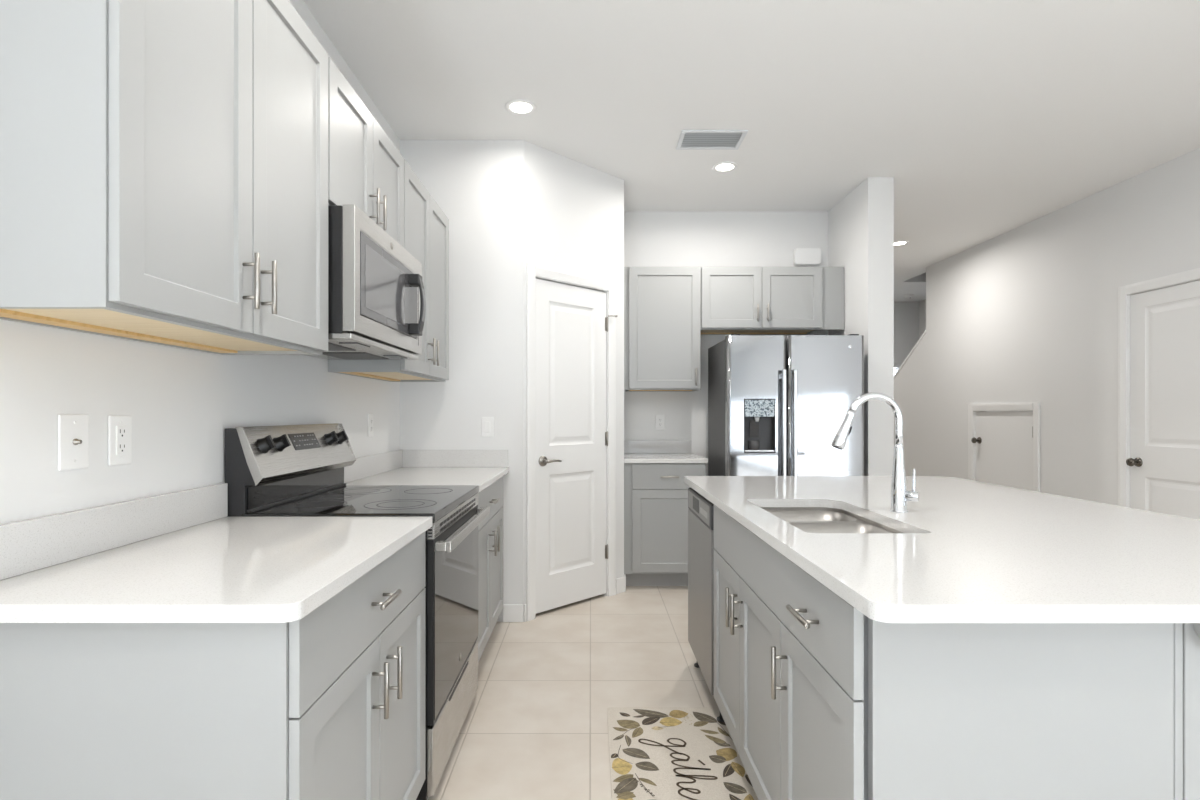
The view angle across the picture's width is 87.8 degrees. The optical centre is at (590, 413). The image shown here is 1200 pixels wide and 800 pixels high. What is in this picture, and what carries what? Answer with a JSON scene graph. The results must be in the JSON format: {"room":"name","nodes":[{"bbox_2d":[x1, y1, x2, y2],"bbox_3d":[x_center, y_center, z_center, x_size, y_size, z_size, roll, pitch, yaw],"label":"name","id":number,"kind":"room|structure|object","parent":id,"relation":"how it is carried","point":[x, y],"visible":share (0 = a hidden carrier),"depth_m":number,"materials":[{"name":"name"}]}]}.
{"room":"kitchen","nodes":[
{"label":"kitchen","id":0,"kind":"room"},
{"bbox_2d":[0,0,399,523],"bbox_3d":[-1.188,-0.196,-2.810,0.120,2.845,15.820,0,0,0],"label":"wall","id":1,"kind":"structure","parent":0,"point":[181,403],"depth_m":1.59,"materials":[{"name":"white paint"}]},
{"bbox_2d":[58,414,88,470],"bbox_3d":[-1.119,0.060,1.355,0.018,0.120,0.078,0,0,0],"label":"cable plate","id":2,"kind":"object","parent":1,"relation":"attached to","point":[73,429],"visible":1,"depth_m":1.35,"materials":[{"name":"white plastic"}]},
{"bbox_2d":[73,439,81,444],"bbox_3d":[-1.116,0.060,1.355,0.012,0.014,0.014,0,0,0],"label":"socket","id":3,"kind":"object","parent":2,"relation":"attached to","point":[75,441],"depth_m":1.35,"materials":[{"name":"silver metal"}]},
{"bbox_2d":[0,483,227,579],"bbox_3d":[-1.117,0.261,1.460,0.020,0.102,0.879,0,0,0],"label":"backsplash","id":4,"kind":"structure","parent":1,"relation":"attached to","point":[33,544],"depth_m":1.41,"materials":[{"name":"white stone"}]},
{"bbox_2d":[108,415,131,465],"bbox_3d":[-1.123,0.062,1.488,0.009,0.118,0.072,0,0,0],"label":"power outlet","id":5,"kind":"object","parent":1,"relation":"attached to","point":[119,426],"visible":1,"depth_m":1.48,"materials":[{"name":"white plastic"}]},
{"bbox_2d":[116,426,126,454],"bbox_3d":[-1.121,0.062,1.488,0.003,0.068,0.033,0,0,0],"label":"receptacle","id":6,"kind":"object","parent":5,"relation":"attached to","point":[121,431],"depth_m":1.49,"materials":[{"name":"grey plastic"}]},
{"bbox_2d":[0,0,327,354],"bbox_3d":[-0.943,-0.639,1.474,0.366,0.918,0.848,0,0,0],"label":"upper cabinet","id":7,"kind":"object","parent":1,"relation":"attached to","point":[164,163],"visible":1,"depth_m":1.21,"materials":[{"name":"grey paint"}]},
{"bbox_2d":[328,57,403,247],"bbox_3d":[-0.943,-0.872,2.282,0.366,0.453,0.764,0,0,0],"label":"upper cabinet","id":8,"kind":"object","parent":1,"relation":"attached to","point":[366,169],"visible":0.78,"depth_m":2.18,"materials":[{"name":"grey paint"}]},
{"bbox_2d":[306,204,425,359],"bbox_3d":[-0.895,-0.434,2.282,0.462,0.415,0.756,0,0,0],"label":"microwave","id":9,"kind":"object","parent":8,"relation":"attached to","point":[377,301],"visible":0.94,"depth_m":2.07,"materials":[{"name":"silver metal"}]},
{"bbox_2d":[368,414,372,436],"bbox_3d":[-1.123,0.057,3.180,0.009,0.118,0.072,0,0,0],"label":"power outlet","id":10,"kind":"object","parent":1,"relation":"attached to","point":[370,416],"visible":1,"depth_m":3.16,"materials":[{"name":"white plastic"}]},
{"bbox_2d":[370,418,372,431],"bbox_3d":[-1.121,0.057,3.180,0.003,0.068,0.033,0,0,0],"label":"receptacle","id":11,"kind":"object","parent":10,"relation":"attached to","point":[371,419],"depth_m":3.18,"materials":[{"name":"grey plastic"}]},
{"bbox_2d":[344,450,402,482],"bbox_3d":[-1.117,0.261,3.175,0.020,0.102,1.007,0,0,0],"label":"backsplash","id":12,"kind":"structure","parent":1,"relation":"attached to","point":[366,466],"depth_m":3.17,"materials":[{"name":"white stone"}]},
{"bbox_2d":[328,159,448,381],"bbox_3d":[-0.943,-0.639,3.085,0.366,0.918,0.838,0,0,0],"label":"upper cabinet","id":13,"kind":"object","parent":1,"relation":"attached to","point":[426,226],"visible":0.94,"depth_m":3.06,"materials":[{"name":"grey paint"}]},
{"bbox_2d":[400,140,522,621],"bbox_3d":[-0.764,-0.196,3.730,0.728,2.845,0.100,0,0,0],"label":"wall","id":14,"kind":"structure","parent":0,"point":[477,185],"depth_m":3.68,"materials":[{"name":"white paint"}]},
{"bbox_2d":[403,450,507,466],"bbox_3d":[-0.797,0.261,3.668,0.618,0.102,0.020,0,0,0],"label":"backsplash","id":15,"kind":"structure","parent":14,"relation":"attached to","point":[411,458],"depth_m":3.66,"materials":[{"name":"white stone"}]},
{"bbox_2d":[481,417,493,436],"bbox_3d":[-0.611,0.076,3.675,0.072,0.118,0.009,0,0,0],"label":"light switch","id":16,"kind":"object","parent":14,"relation":"attached to","point":[487,423],"visible":1,"depth_m":3.67,"materials":[{"name":"white plastic"}]},
{"bbox_2d":[503,604,522,621],"bbox_3d":[-0.460,1.174,3.673,0.120,0.105,0.014,0,0,0],"label":"baseboard","id":17,"kind":"structure","parent":14,"relation":"attached to","point":[511,612],"depth_m":3.67,"materials":[{"name":"white paint"}]},
{"bbox_2d":[427,586,717,799],"bbox_3d":[1.806,1.276,-0.800,6.108,0.100,19.840,0,0,0],"label":"floor","id":18,"kind":"structure","parent":0,"point":[535,725],"depth_m":2.76,"materials":[{"name":"beige tile"}]},
{"bbox_2d":[0,531,425,799],"bbox_3d":[-0.795,0.785,1.484,0.661,0.883,0.832,0,0,0],"label":"base cabinet","id":19,"kind":"object","parent":18,"relation":"on","point":[329,703],"visible":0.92,"depth_m":1.07,"materials":[{"name":"grey paint"}]},
{"bbox_2d":[0,483,431,622],"bbox_3d":[-0.805,0.277,1.460,0.644,0.132,0.879,0,0,0],"label":"countertop","id":20,"kind":"structure","parent":19,"relation":"on","point":[173,557],"depth_m":1.27,"materials":[{"name":"white stone"}]},
{"bbox_2d":[225,423,489,799],"bbox_3d":[-0.776,0.633,2.285,0.691,1.186,0.763,0,0,0],"label":"range","id":21,"kind":"object","parent":18,"relation":"on","point":[281,470],"visible":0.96,"depth_m":2.10,"materials":[{"name":"silver metal"}]},
{"bbox_2d":[241,485,478,522],"bbox_3d":[-0.774,0.319,2.285,0.592,0.029,0.762,0,0,0],"label":"cooktop","id":22,"kind":"object","parent":21,"relation":"in","point":[438,502],"depth_m":2.14,"materials":[{"name":"black glass"}]},
{"bbox_2d":[477,477,502,661],"bbox_3d":[-0.795,0.785,3.174,0.661,0.883,1.009,0,0,0],"label":"base cabinet","id":23,"kind":"object","parent":18,"relation":"on","point":[491,527],"visible":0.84,"depth_m":3.08,"materials":[{"name":"grey paint"}]},
{"bbox_2d":[344,450,508,492],"bbox_3d":[-0.805,0.277,3.175,0.644,0.132,1.007,0,0,0],"label":"countertop","id":24,"kind":"structure","parent":23,"relation":"on","point":[482,468],"depth_m":3.34,"materials":[{"name":"white stone"}]},
{"bbox_2d":[624,463,705,585],"bbox_3d":[0.516,0.785,4.643,0.575,0.883,0.670,0,0,0],"label":"base cabinet","id":25,"kind":"object","parent":18,"relation":"on","point":[655,494],"visible":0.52,"depth_m":4.36,"materials":[{"name":"grey paint"}]},
{"bbox_2d":[624,440,707,462],"bbox_3d":[0.522,0.277,4.654,0.586,0.132,0.649,0,0,0],"label":"countertop","id":26,"kind":"structure","parent":25,"relation":"on","point":[635,451],"depth_m":4.96,"materials":[{"name":"white stone"}]},
{"bbox_2d":[607,707,757,799],"bbox_3d":[0.305,1.222,2.045,0.479,0.008,1.090,0,0,0],"label":"kitchen rug","id":27,"kind":"object","parent":18,"relation":"on","point":[656,753],"visible":0.97,"depth_m":2.21,"materials":[{"name":"fabric"}]},
{"bbox_2d":[688,488,723,721],"bbox_3d":[0.771,0.792,2.756,0.600,0.868,0.592,0,0,0],"label":"dishwasher","id":28,"kind":"object","parent":18,"relation":"on","point":[701,548],"visible":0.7,"depth_m":2.69,"materials":[{"name":"grey metal"}]},
{"bbox_2d":[708,334,863,475],"bbox_3d":[1.361,0.346,4.461,0.912,1.760,0.778,0,0,0],"label":"refrigerator","id":29,"kind":"object","parent":18,"relation":"on","point":[777,404],"visible":0.67,"depth_m":4.13,"materials":[{"name":"grey metal"}]},
{"bbox_2d":[748,441,759,449],"bbox_3d":[1.089,0.209,4.166,0.076,0.060,0.076,0,0,0],"label":"cup","id":30,"kind":"object","parent":29,"relation":"on","point":[752,445],"depth_m":4.13,"materials":[{"name":"glass"}]},
{"bbox_2d":[714,505,1182,799],"bbox_3d":[0.763,0.785,1.792,0.641,0.883,1.316,0,0,0],"label":"base cabinet","id":31,"kind":"object","parent":18,"relation":"on","point":[816,697],"visible":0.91,"depth_m":1.13,"materials":[{"name":"grey paint"}]},
{"bbox_2d":[684,476,1199,622],"bbox_3d":[1.131,0.328,2.080,1.329,0.030,2.120,0,0,0],"label":"countertop","id":32,"kind":"structure","parent":31,"relation":"on","point":[968,551],"depth_m":1.45,"materials":[{"name":"white stone"}]},
{"bbox_2d":[760,507,902,532],"bbox_3d":[0.734,0.455,1.960,0.380,0.224,0.704,0,0,0],"label":"sink","id":33,"kind":"object","parent":32,"relation":"in","point":[806,519],"visible":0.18,"depth_m":2.06,"materials":[{"name":"silver metal"}]},
{"bbox_2d":[831,392,918,512],"bbox_3d":[0.903,0.121,1.981,0.269,0.382,0.072,0,0,0],"label":"faucet","id":34,"kind":"object","parent":32,"relation":"on","point":[900,495],"visible":1,"depth_m":1.98,"materials":[{"name":"silver metal"}]},
{"bbox_2d":[523,140,623,621],"bbox_3d":[-0.121,-0.196,4.030,0.889,2.845,0.100,0,0,-45],"label":"wall","id":35,"kind":"structure","parent":0,"point":[573,211],"depth_m":3.98,"materials":[{"name":"white paint"}]},
{"bbox_2d":[526,263,615,620],"bbox_3d":[-0.143,0.166,3.995,0.118,2.121,0.772,0,0,45],"label":"trim","id":36,"kind":"structure","parent":35,"relation":"attached to","point":[533,271],"depth_m":3.82,"materials":[{"name":"white paint"}]},
{"bbox_2d":[523,576,624,621],"bbox_3d":[-0.081,1.174,3.989,0.889,0.105,0.014,0,0,-45],"label":"baseboard","id":37,"kind":"structure","parent":35,"relation":"attached to","point":[620,582],"depth_m":4.25,"materials":[{"name":"white paint"}]},
{"bbox_2d":[535,278,617,613],"bbox_3d":[-0.090,0.194,3.980,0.679,2.022,0.097,0,0,-45],"label":"door","id":38,"kind":"structure","parent":35,"relation":"in","point":[571,322],"depth_m":3.95,"materials":[{"name":"white paint"}]},
{"bbox_2d":[624,212,827,475],"bbox_3d":[0.471,-0.196,5.040,3.198,2.845,0.120,0,0,0],"label":"wall","id":39,"kind":"structure","parent":0,"point":[651,239],"depth_m":4.98,"materials":[{"name":"white paint"}]},
{"bbox_2d":[624,440,690,452],"bbox_3d":[0.514,0.261,4.969,0.571,0.102,0.020,0,0,0],"label":"backsplash","id":40,"kind":"structure","parent":39,"relation":"attached to","point":[630,446],"depth_m":4.96,"materials":[{"name":"white stone"}]},
{"bbox_2d":[656,415,664,429],"bbox_3d":[0.552,0.067,4.975,0.072,0.118,0.009,0,0,0],"label":"power outlet","id":41,"kind":"object","parent":39,"relation":"attached to","point":[660,419],"visible":1,"depth_m":4.97,"materials":[{"name":"white plastic"}]},
{"bbox_2d":[658,418,661,426],"bbox_3d":[0.552,0.067,4.973,0.033,0.068,0.003,0,0,0],"label":"receptacle","id":42,"kind":"object","parent":41,"relation":"attached to","point":[659,419],"depth_m":4.97,"materials":[{"name":"grey plastic"}]},
{"bbox_2d":[624,267,700,390],"bbox_3d":[0.523,-0.639,4.785,0.589,0.918,0.386,0,0,0],"label":"upper cabinet","id":43,"kind":"object","parent":39,"relation":"attached to","point":[662,305],"visible":1,"depth_m":4.64,"materials":[{"name":"grey paint"}]},
{"bbox_2d":[701,267,843,334],"bbox_3d":[1.353,-0.865,4.785,1.070,0.467,0.386,0,0,0],"label":"upper cabinet","id":44,"kind":"object","parent":39,"relation":"attached to","point":[734,300],"visible":0.94,"depth_m":4.64,"materials":[{"name":"grey paint"}]},
{"bbox_2d":[793,248,820,265],"bbox_3d":[1.720,-1.250,4.957,0.210,0.136,0.045,0,0,0],"label":"door chime","id":45,"kind":"object","parent":39,"relation":"attached to","point":[801,256],"visible":1,"depth_m":4.93,"materials":[{"name":"white plastic"}]},
{"bbox_2d":[303,0,1199,301],"bbox_3d":[1.806,-1.669,-0.800,6.108,0.100,19.840,0,0,0],"label":"ceiling","id":46,"kind":"structure","parent":0,"point":[988,119],"depth_m":3.13,"materials":[{"name":"white paint"}]},
{"bbox_2d":[505,99,536,114],"bbox_3d":[-0.370,-1.615,3.285,0.168,0.006,0.168,0,0,0],"label":"recessed light","id":47,"kind":"object","parent":46,"relation":"in","point":[516,106],"visible":1,"depth_m":3.28,"materials":[{"name":"white paint"}]},
{"bbox_2d":[676,130,747,149],"bbox_3d":[0.706,-1.612,3.670,0.380,0.012,0.250,0,0,0],"label":"ceiling vent","id":48,"kind":"object","parent":46,"relation":"in","point":[688,139],"visible":1,"depth_m":3.66,"materials":[{"name":"white metal"}]},
{"bbox_2d":[712,162,737,171],"bbox_3d":[0.877,-1.615,4.080,0.168,0.006,0.168,0,0,0],"label":"recessed light","id":49,"kind":"object","parent":46,"relation":"in","point":[722,166],"visible":1,"depth_m":4.08,"materials":[{"name":"white paint"}]},
{"bbox_2d":[894,241,908,245],"bbox_3d":[2.920,-1.615,5.900,0.168,0.006,0.168,0,0,0],"label":"recessed light","id":50,"kind":"object","parent":46,"relation":"in","point":[897,243],"visible":0.72,"depth_m":5.90,"materials":[{"name":"white paint"}]},
{"bbox_2d":[828,177,893,475],"bbox_3d":[1.982,-0.196,4.620,0.175,2.845,0.720,0,0,0],"label":"wall","id":51,"kind":"structure","parent":0,"point":[861,225],"depth_m":4.26,"materials":[{"name":"white paint"}]},
{"bbox_2d":[894,302,918,363],"bbox_3d":[1.746,-0.196,9.060,5.988,2.845,0.120,0,0,0],"label":"wall","id":52,"kind":"structure","parent":0,"point":[906,314],"depth_m":9.00,"materials":[{"name":"white paint"}]},
{"bbox_2d":[894,364,901,374],"bbox_3d":[4.240,-0.199,9.027,0.520,1.050,0.105,0,0,0],"label":"window","id":53,"kind":"structure","parent":52,"relation":"in","point":[896,366],"depth_m":9.02,"materials":[{"name":"white glass"}]},
{"bbox_2d":[919,300,1032,411],"bbox_3d":[4.800,-1.073,6.010,0.120,4.600,6.220,0,0,0],"label":"wall","id":54,"kind":"structure","parent":0,"point":[922,304],"depth_m":8.89,"materials":[{"name":"white paint"}]},
{"bbox_2d":[894,148,1199,505],"bbox_3d":[3.760,-0.196,-0.860,0.120,2.845,19.720,0,0,0],"label":"wall","id":55,"kind":"structure","parent":0,"point":[1027,313],"depth_m":4.97,"materials":[{"name":"white paint"}]},
{"bbox_2d":[894,330,925,377],"bbox_3d":[3.760,-0.225,7.940,0.140,1.401,2.120,0,0,0],"label":"cap","id":56,"kind":"object","parent":55,"relation":"attached to","point":[923,334],"visible":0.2,"depth_m":7.20,"materials":[{"name":"white paint"}]},
{"bbox_2d":[971,412,1032,490],"bbox_3d":[3.696,0.596,5.602,0.103,1.232,0.824,0,0,0],"label":"door","id":57,"kind":"structure","parent":55,"relation":"in","point":[1003,440],"depth_m":5.58,"materials":[{"name":"white paint"}]},
{"bbox_2d":[968,402,1039,491],"bbox_3d":[3.741,0.565,5.610,0.118,1.323,0.956,0,0,0],"label":"trim","id":58,"kind":"structure","parent":55,"relation":"attached to","point":[1032,406],"depth_m":5.51,"materials":[{"name":"white paint"}]},
{"bbox_2d":[1118,268,1199,507],"bbox_3d":[3.741,0.171,3.885,0.118,2.112,0.944,0,0,0],"label":"trim","id":59,"kind":"structure","parent":55,"relation":"attached to","point":[1124,292],"depth_m":4.30,"materials":[{"name":"white paint"}]},
{"bbox_2d":[1126,280,1199,519],"bbox_3d":[3.696,0.198,3.885,0.103,2.028,0.808,0,0,0],"label":"door","id":60,"kind":"structure","parent":55,"relation":"in","point":[1164,460],"depth_m":4.03,"materials":[{"name":"white paint"}]},
{"bbox_2d":[1183,623,1199,799],"bbox_3d":[1.151,0.785,2.110,0.128,0.883,1.940,0,0,0],"label":"wall","id":61,"kind":"structure","parent":0,"point":[1191,641],"depth_m":1.14,"materials":[{"name":"grey paint"}]},
{"bbox_2d":[1194,623,1199,637],"bbox_3d":[1.154,0.394,1.124,0.117,0.100,0.030,0,0,0],"label":"bracket","id":62,"kind":"object","parent":61,"relation":"attached to","point":[1196,625],"visible":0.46,"depth_m":1.13,"materials":[{"name":"grey paint"}]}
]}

